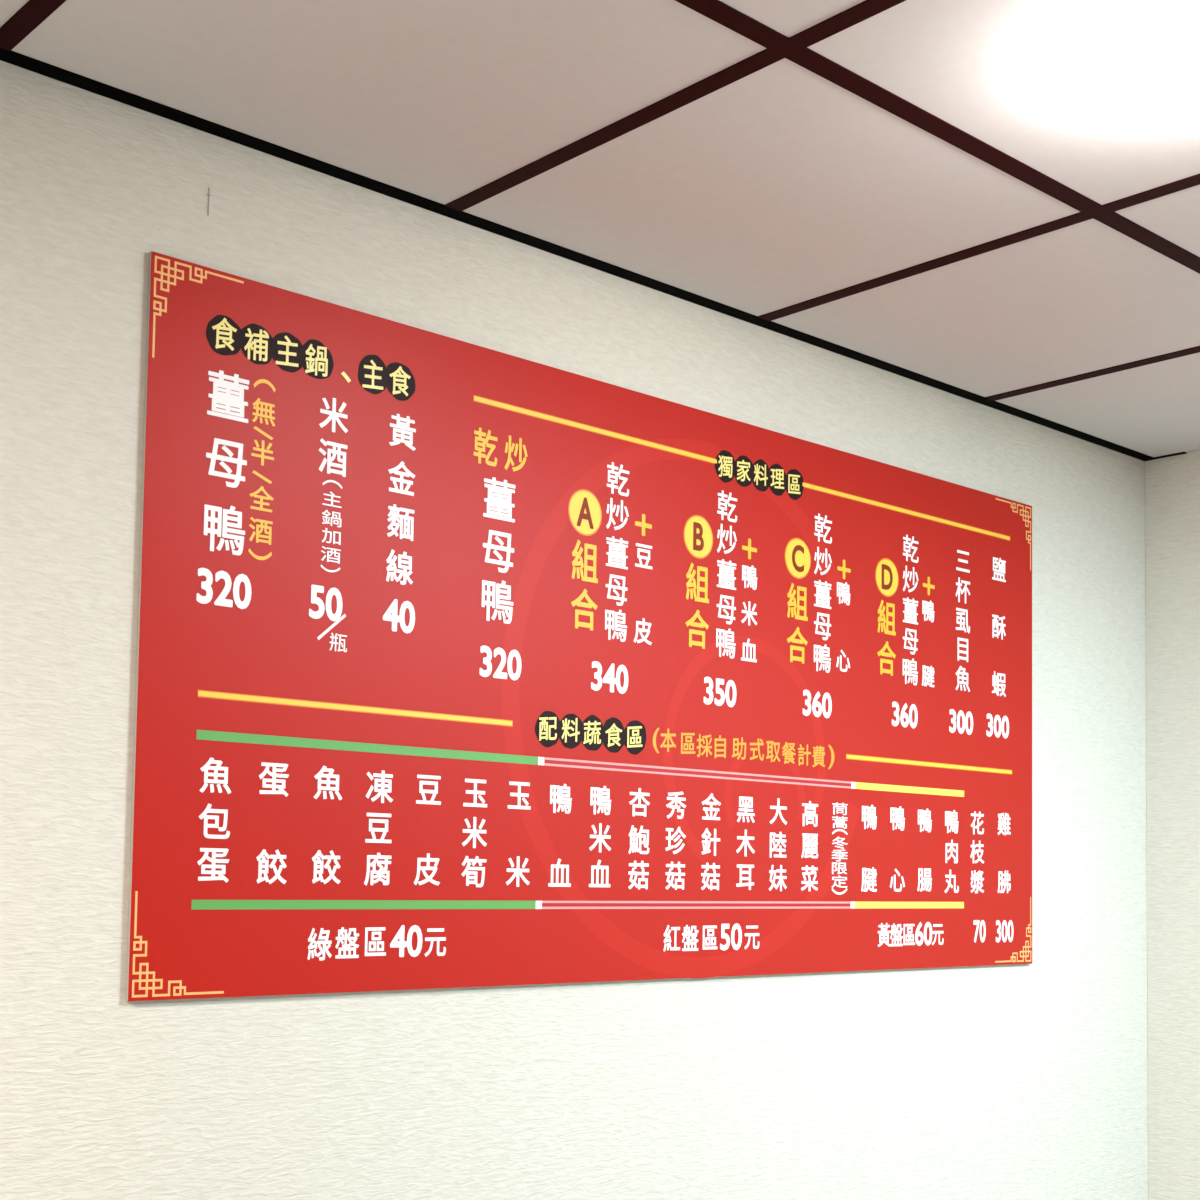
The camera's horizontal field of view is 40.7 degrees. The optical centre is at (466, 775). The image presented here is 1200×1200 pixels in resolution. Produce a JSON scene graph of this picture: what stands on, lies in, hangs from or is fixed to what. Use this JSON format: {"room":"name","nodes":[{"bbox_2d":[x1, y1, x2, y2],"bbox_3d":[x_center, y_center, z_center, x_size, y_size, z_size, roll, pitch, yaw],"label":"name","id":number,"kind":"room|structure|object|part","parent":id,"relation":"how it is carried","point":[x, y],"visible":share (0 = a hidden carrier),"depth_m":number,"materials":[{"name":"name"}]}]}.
{"room":"restaurant","nodes":[
{"label":"restaurant","id":0,"kind":"room"},
{"bbox_2d":[0,60,1147,1199],"bbox_3d":[-0.600,0.392,1.593,5.100,2.520,0.101,4,-4,-40],"label":"wall","id":1,"kind":"structure","parent":0,"point":[1012,1081],"depth_m":2.04,"materials":[{"name":"white paint"}]},
{"bbox_2d":[0,48,1154,460],"bbox_3d":[-0.538,-0.763,1.612,4.900,0.030,0.024,4,-4,-40],"label":"trim","id":2,"kind":"structure","parent":1,"relation":"attached to","point":[14,58],"depth_m":2.08,"materials":[{"name":"black"}]},
{"bbox_2d":[126,251,1031,1000],"bbox_3d":[0.326,-0.122,2.312,1.773,0.822,0.007,4,-4,-40],"label":"menu board","id":3,"kind":"object","parent":1,"relation":"attached to","point":[459,663],"visible":1,"depth_m":2.11,"materials":[{"name":"red plastic"}]},
{"bbox_3d":[0.326,-0.122,2.313,1.773,0.820,0.005,4,-4,-40],"label":"backing panel","id":4,"kind":"part","parent":3,"relation":"part of","materials":[{"name":"white plastic"}]},
{"bbox_2d":[0,0,1199,456],"bbox_3d":[0.826,-0.833,-0.035,4.898,0.035,4.298,4,-4,-40],"label":"ceiling","id":5,"kind":"structure","parent":0,"point":[962,194],"depth_m":1.83,"materials":[{"name":"tile"}]},
{"bbox_2d":[1105,0,1199,136],"bbox_3d":[0.744,-0.682,1.574,0.220,0.089,0.220,4,-4,-40],"label":"ceiling lamp","id":6,"kind":"object","parent":5,"relation":"attached to","point":[1152,58],"visible":1,"depth_m":1.54,"materials":[{"name":"white"}]},
{"bbox_2d":[1145,450,1199,1199],"bbox_3d":[2.728,0.451,1.491,0.100,2.520,4.300,4,-4,-40],"label":"wall","id":7,"kind":"structure","parent":0,"point":[1172,484],"depth_m":3.10,"materials":[{"name":"white paint"}]},
{"bbox_2d":[1154,452,1186,458],"bbox_3d":[1.371,-0.625,3.134,0.010,0.002,0.061,4,-4,-40],"label":"trim","id":8,"kind":"structure","parent":7,"relation":"attached to","point":[1180,453],"depth_m":3.13,"materials":[{"name":"black"}]}
]}

